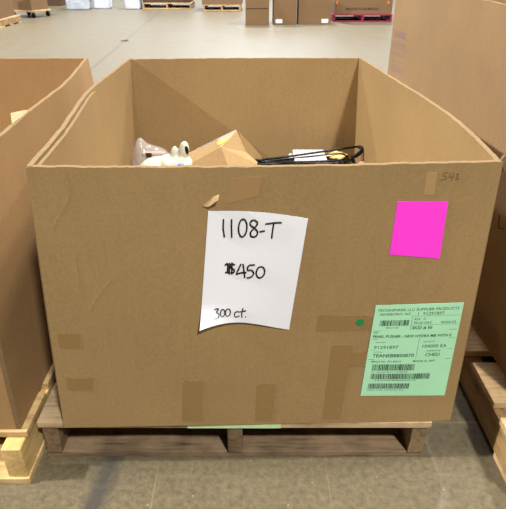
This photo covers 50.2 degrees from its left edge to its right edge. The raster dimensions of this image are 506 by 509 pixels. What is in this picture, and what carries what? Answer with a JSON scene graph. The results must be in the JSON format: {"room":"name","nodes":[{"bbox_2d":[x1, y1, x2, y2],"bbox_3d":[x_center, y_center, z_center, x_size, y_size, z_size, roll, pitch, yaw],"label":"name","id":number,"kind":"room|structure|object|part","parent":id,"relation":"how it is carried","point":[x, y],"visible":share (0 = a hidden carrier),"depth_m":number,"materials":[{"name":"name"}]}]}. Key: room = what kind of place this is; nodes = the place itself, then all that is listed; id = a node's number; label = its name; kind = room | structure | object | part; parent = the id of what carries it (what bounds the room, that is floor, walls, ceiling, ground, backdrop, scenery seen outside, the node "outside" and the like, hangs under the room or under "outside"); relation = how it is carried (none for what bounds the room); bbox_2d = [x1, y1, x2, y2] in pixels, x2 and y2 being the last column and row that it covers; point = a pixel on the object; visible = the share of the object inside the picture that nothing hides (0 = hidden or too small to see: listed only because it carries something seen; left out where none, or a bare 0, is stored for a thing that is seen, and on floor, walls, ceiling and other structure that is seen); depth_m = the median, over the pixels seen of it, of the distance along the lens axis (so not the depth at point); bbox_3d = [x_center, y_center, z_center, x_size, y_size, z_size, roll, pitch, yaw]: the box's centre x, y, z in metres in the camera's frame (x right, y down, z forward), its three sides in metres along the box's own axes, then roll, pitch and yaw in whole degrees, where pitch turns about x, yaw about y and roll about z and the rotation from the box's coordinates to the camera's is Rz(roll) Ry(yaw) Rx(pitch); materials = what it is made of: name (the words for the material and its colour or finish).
{"room":"warehouse","nodes":[
{"label":"warehouse","id":0,"kind":"room"},
{"bbox_2d":[0,0,505,508],"bbox_3d":[0.000,-3.025,8.042,28.000,0.120,23.000,0,29,0],"label":"floor","id":1,"kind":"structure","parent":0,"point":[456,467],"depth_m":1.46,"materials":[{"name":"concrete"}]},
{"bbox_2d":[0,15,20,27],"bbox_3d":[-5.094,-4.544,10.513,0.792,0.140,1.002,0,29,0],"label":"wooden pallet","id":2,"kind":"object","parent":1,"relation":"on","point":[10,20],"visible":0.96,"depth_m":10.48,"materials":[{"name":"beige wood"}]},
{"bbox_2d":[0,0,14,18],"bbox_3d":[-5.117,-4.925,10.265,0.696,0.766,0.863,0,29,0],"label":"carton","id":3,"kind":"object","parent":2,"relation":"on","point":[6,6],"visible":1,"depth_m":10.45,"materials":[{"name":"cardboard"}]},
{"bbox_2d":[0,363,56,483],"bbox_3d":[-1.098,0.231,1.903,1.055,0.140,1.241,0,29,0],"label":"wooden pallet","id":4,"kind":"object","parent":1,"relation":"on","point":[21,452],"visible":0.2,"depth_m":1.39,"materials":[{"name":"brown wood"}]},
{"bbox_2d":[0,57,93,428],"bbox_3d":[-1.077,-0.168,1.749,1.046,0.705,1.251,0,29,0],"label":"cardboard box","id":5,"kind":"object","parent":4,"relation":"on","point":[37,95],"visible":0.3,"depth_m":1.40,"materials":[{"name":"brown cardboard"}]},
{"bbox_3d":[-1.083,0.135,1.208,1.034,0.700,0.011,0,29,0],"label":"panel","id":6,"kind":"part","parent":5,"relation":"part of","materials":[{"name":"cardboard"}]},
{"bbox_3d":[-1.106,-0.466,2.292,0.988,0.700,0.011,0,29,0],"label":"panel","id":7,"kind":"part","parent":5,"relation":"part of","materials":[{"name":"cardboard"}]},
{"bbox_2d":[14,9,50,17],"bbox_3d":[-4.917,-5.346,11.953,0.680,0.145,0.560,12,31,21],"label":"wheeled dolly","id":8,"kind":"object","parent":1,"relation":"on","point":[33,14],"visible":0.7,"depth_m":11.74,"materials":[{"name":"beige wood"}]},
{"bbox_2d":[12,0,47,10],"bbox_3d":[-4.917,-5.764,11.721,0.580,0.811,0.503,12,31,21],"label":"carton","id":9,"kind":"object","parent":8,"relation":"on","point":[28,5],"visible":0.8,"depth_m":11.68,"materials":[{"name":"cardboard"}]},
{"bbox_2d":[47,0,65,5],"bbox_3d":[-5.439,-7.134,14.548,0.590,0.756,0.603,0,29,0],"label":"carton","id":10,"kind":"object","parent":1,"relation":"on","point":[49,2],"visible":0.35,"depth_m":14.44,"materials":[{"name":"cardboard"}]},
{"bbox_2d":[65,0,91,9],"bbox_3d":[-4.360,-6.305,13.518,0.636,0.305,0.440,0,29,0],"label":"storage tote","id":11,"kind":"object","parent":1,"relation":"on","point":[71,4],"visible":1,"depth_m":13.37,"materials":[{"name":"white plastic"}]},
{"bbox_2d":[93,0,111,8],"bbox_3d":[-3.828,-6.508,13.730,0.483,0.455,0.440,0,29,0],"label":"storage tote","id":12,"kind":"object","parent":1,"relation":"on","point":[98,4],"visible":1,"depth_m":13.63,"materials":[{"name":"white plastic"}]},
{"bbox_2d":[124,0,141,8],"bbox_3d":[-3.021,-6.439,13.604,0.466,0.455,0.440,0,29,0],"label":"storage tote","id":13,"kind":"object","parent":1,"relation":"on","point":[129,4],"visible":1,"depth_m":13.50,"materials":[{"name":"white plastic"}]},
{"bbox_2d":[142,0,194,8],"bbox_3d":[-2.175,-6.516,14.068,1.250,0.140,1.000,0,29,0],"label":"wooden pallet","id":14,"kind":"object","parent":1,"relation":"on","point":[147,5],"visible":0.74,"depth_m":13.95,"materials":[{"name":"beige wood"}]},
{"bbox_2d":[143,0,192,2],"bbox_3d":[-2.176,-6.900,13.826,1.200,0.766,0.853,0,29,0],"label":"carton","id":15,"kind":"object","parent":14,"relation":"on","point":[144,1],"visible":1,"depth_m":13.63,"materials":[{"name":"cardboard"}]},
{"bbox_2d":[203,5,240,10],"bbox_3d":[-0.756,-6.246,13.580,0.937,0.140,1.000,0,29,0],"label":"wooden pallet","id":16,"kind":"object","parent":1,"relation":"on","point":[222,7],"visible":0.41,"depth_m":13.17,"materials":[{"name":"beige wood"}]},
{"bbox_2d":[202,0,242,4],"bbox_3d":[-0.751,-6.644,13.313,0.977,0.816,0.883,0,29,0],"label":"carton","id":17,"kind":"object","parent":16,"relation":"on","point":[204,2],"visible":1,"depth_m":13.11,"materials":[{"name":"cardboard"}]},
{"bbox_2d":[37,383,431,455],"bbox_3d":[-0.048,0.189,1.979,1.033,0.140,1.264,0,29,0],"label":"wooden pallet","id":18,"kind":"object","parent":1,"relation":"on","point":[359,438],"visible":0.12,"depth_m":1.47,"materials":[{"name":"brown wood"}]},
{"bbox_2d":[26,57,505,427],"bbox_3d":[0.001,-0.176,1.756,1.031,0.712,1.301,0,29,0],"label":"cardboard box","id":19,"kind":"object","parent":18,"relation":"on","point":[183,295],"visible":0.99,"depth_m":1.23,"materials":[{"name":"cardboard"}]},
{"bbox_3d":[-0.450,-0.033,1.517,0.051,0.695,0.669,-1,29,-1],"label":"liner panel","id":20,"kind":"part","parent":19,"relation":"part of","materials":[{"name":"cardboard"}]},
{"bbox_3d":[-0.464,-0.167,1.753,0.074,0.700,1.241,0,29,0],"label":"panel","id":21,"kind":"part","parent":19,"relation":"part of","materials":[{"name":"cardboard"}]},
{"bbox_2d":[142,151,165,160],"bbox_3d":[-0.382,-0.354,2.085,0.179,0.186,0.108,0,29,0],"label":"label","id":22,"kind":"object","parent":19,"relation":"on","point":[146,154],"visible":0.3,"depth_m":2.04,"materials":[{"name":"grey paper"}]},
{"bbox_2d":[140,141,191,165],"bbox_3d":[-0.326,-0.305,1.981,0.211,0.225,0.139,0,29,0],"label":"plush toy","id":23,"kind":"object","parent":19,"relation":"on","point":[177,157],"visible":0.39,"depth_m":1.93,"materials":[{"name":"white fabric"}]},
{"bbox_2d":[188,131,261,165],"bbox_3d":[-0.112,-0.372,2.086,0.296,0.213,0.150,0,29,0],"label":"carton","id":24,"kind":"object","parent":19,"relation":"in","point":[232,149],"visible":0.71,"depth_m":2.05,"materials":[{"name":"cardboard"}]},
{"bbox_3d":[-0.016,-0.473,2.307,0.927,0.697,0.023,-1,29,-1],"label":"panel","id":25,"kind":"part","parent":19,"relation":"part of","materials":[{"name":"cardboard"}]},
{"bbox_2d":[327,155,355,163],"bbox_3d":[0.348,-0.339,2.156,0.121,0.092,0.200,0,29,0],"label":"packet","id":26,"kind":"object","parent":19,"relation":"in","point":[353,159],"visible":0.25,"depth_m":2.12,"materials":[{"name":"plastic"}]},
{"bbox_2d":[325,151,347,158],"bbox_3d":[0.330,-0.398,2.167,0.077,0.012,0.075,23,37,35],"label":"card","id":27,"kind":"object","parent":26,"relation":"on","point":[338,156],"visible":0.64,"depth_m":2.16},
{"bbox_3d":[0.472,-0.177,1.772,0.046,0.699,1.248,-1,29,-2],"label":"panel","id":28,"kind":"part","parent":19,"relation":"part of","materials":[{"name":"cardboard"}]},
{"bbox_3d":[0.090,-0.328,2.156,0.109,0.072,0.150,0,29,0],"label":"packet","id":29,"kind":"object","parent":19,"relation":"in","visible":0},
{"bbox_2d":[257,156,347,164],"bbox_3d":[0.196,-0.362,2.110,0.374,0.009,0.082,-5,29,-10],"label":"clothes hanger","id":30,"kind":"object","parent":29,"relation":"on","point":[346,158],"visible":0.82,"depth_m":2.09,"materials":[{"name":"black plastic"}]},
{"bbox_2d":[263,153,346,162],"bbox_3d":[0.202,-0.373,2.107,0.328,0.026,0.082,0,29,0],"label":"clothes hanger","id":31,"kind":"object","parent":30,"relation":"on","point":[345,155],"visible":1,"depth_m":2.10,"materials":[{"name":"black plastic"}]},
{"bbox_2d":[255,145,363,161],"bbox_3d":[0.230,-0.388,2.129,0.453,0.044,0.080,-6,29,-10],"label":"clothes hanger","id":32,"kind":"object","parent":31,"relation":"on","point":[360,147],"visible":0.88,"depth_m":2.13,"materials":[{"name":"black plastic"}]},
{"bbox_3d":[0.222,-0.340,2.189,0.150,0.062,0.141,0,29,0],"label":"packet","id":33,"kind":"object","parent":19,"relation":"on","visible":0},
{"bbox_3d":[0.215,-0.378,2.171,0.140,0.018,0.135,0,29,0],"label":"packet","id":34,"kind":"object","parent":33,"relation":"on","visible":0},
{"bbox_2d":[292,150,326,160],"bbox_3d":[0.226,-0.395,2.166,0.130,0.014,0.130,0,29,0],"label":"packet","id":35,"kind":"object","parent":34,"relation":"on","point":[315,158],"visible":0.51,"depth_m":2.14,"materials":[{"name":"paper"}]},
{"bbox_2d":[245,0,268,24],"bbox_3d":[0.082,-4.834,10.533,0.456,0.626,0.503,0,29,0],"label":"carton","id":36,"kind":"object","parent":1,"relation":"on","point":[256,11],"visible":1,"depth_m":10.35,"materials":[{"name":"cardboard"}]},
{"bbox_2d":[272,0,296,24],"bbox_3d":[0.617,-4.909,10.629,0.450,0.666,0.503,0,29,0],"label":"carton","id":37,"kind":"object","parent":1,"relation":"on","point":[283,11],"visible":1,"depth_m":10.47,"materials":[{"name":"cardboard"}]},
{"bbox_2d":[296,0,331,23],"bbox_3d":[1.204,-4.864,10.713,0.639,0.505,0.502,0,29,0],"label":"carton","id":38,"kind":"object","parent":1,"relation":"on","point":[308,11],"visible":0.97,"depth_m":10.51,"materials":[{"name":"brown cardboard"}]},
{"bbox_2d":[331,12,392,21],"bbox_3d":[2.229,-5.046,11.417,1.222,0.140,1.000,0,29,0],"label":"wooden pallet","id":39,"kind":"object","parent":1,"relation":"on","point":[334,17],"visible":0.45,"depth_m":11.08,"materials":[{"name":"paint"}]},
{"bbox_2d":[331,0,392,13],"bbox_3d":[2.238,-5.488,11.125,1.154,0.916,0.883,0,29,0],"label":"carton","id":40,"kind":"object","parent":39,"relation":"on","point":[338,6],"visible":0.99,"depth_m":10.91,"materials":[{"name":"cardboard"}]},
{"bbox_2d":[459,324,505,482],"bbox_3d":[1.173,0.106,2.128,1.067,0.140,1.900,0,29,0],"label":"wooden pallet","id":41,"kind":"object","parent":1,"relation":"on","point":[484,384],"visible":0.17,"depth_m":1.53,"materials":[{"name":"beige wood"}]},
{"bbox_2d":[387,0,505,375],"bbox_3d":[1.170,-0.415,1.951,1.020,0.940,1.695,0,29,0],"label":"cardboard box","id":42,"kind":"object","parent":41,"relation":"on","point":[452,53],"visible":0.54,"depth_m":1.66,"materials":[{"name":"brown cardboard"}]},
{"bbox_3d":[1.176,-0.823,2.688,1.008,0.940,0.011,0,29,0],"label":"panel","id":43,"kind":"part","parent":42,"relation":"part of","materials":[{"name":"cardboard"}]}
]}

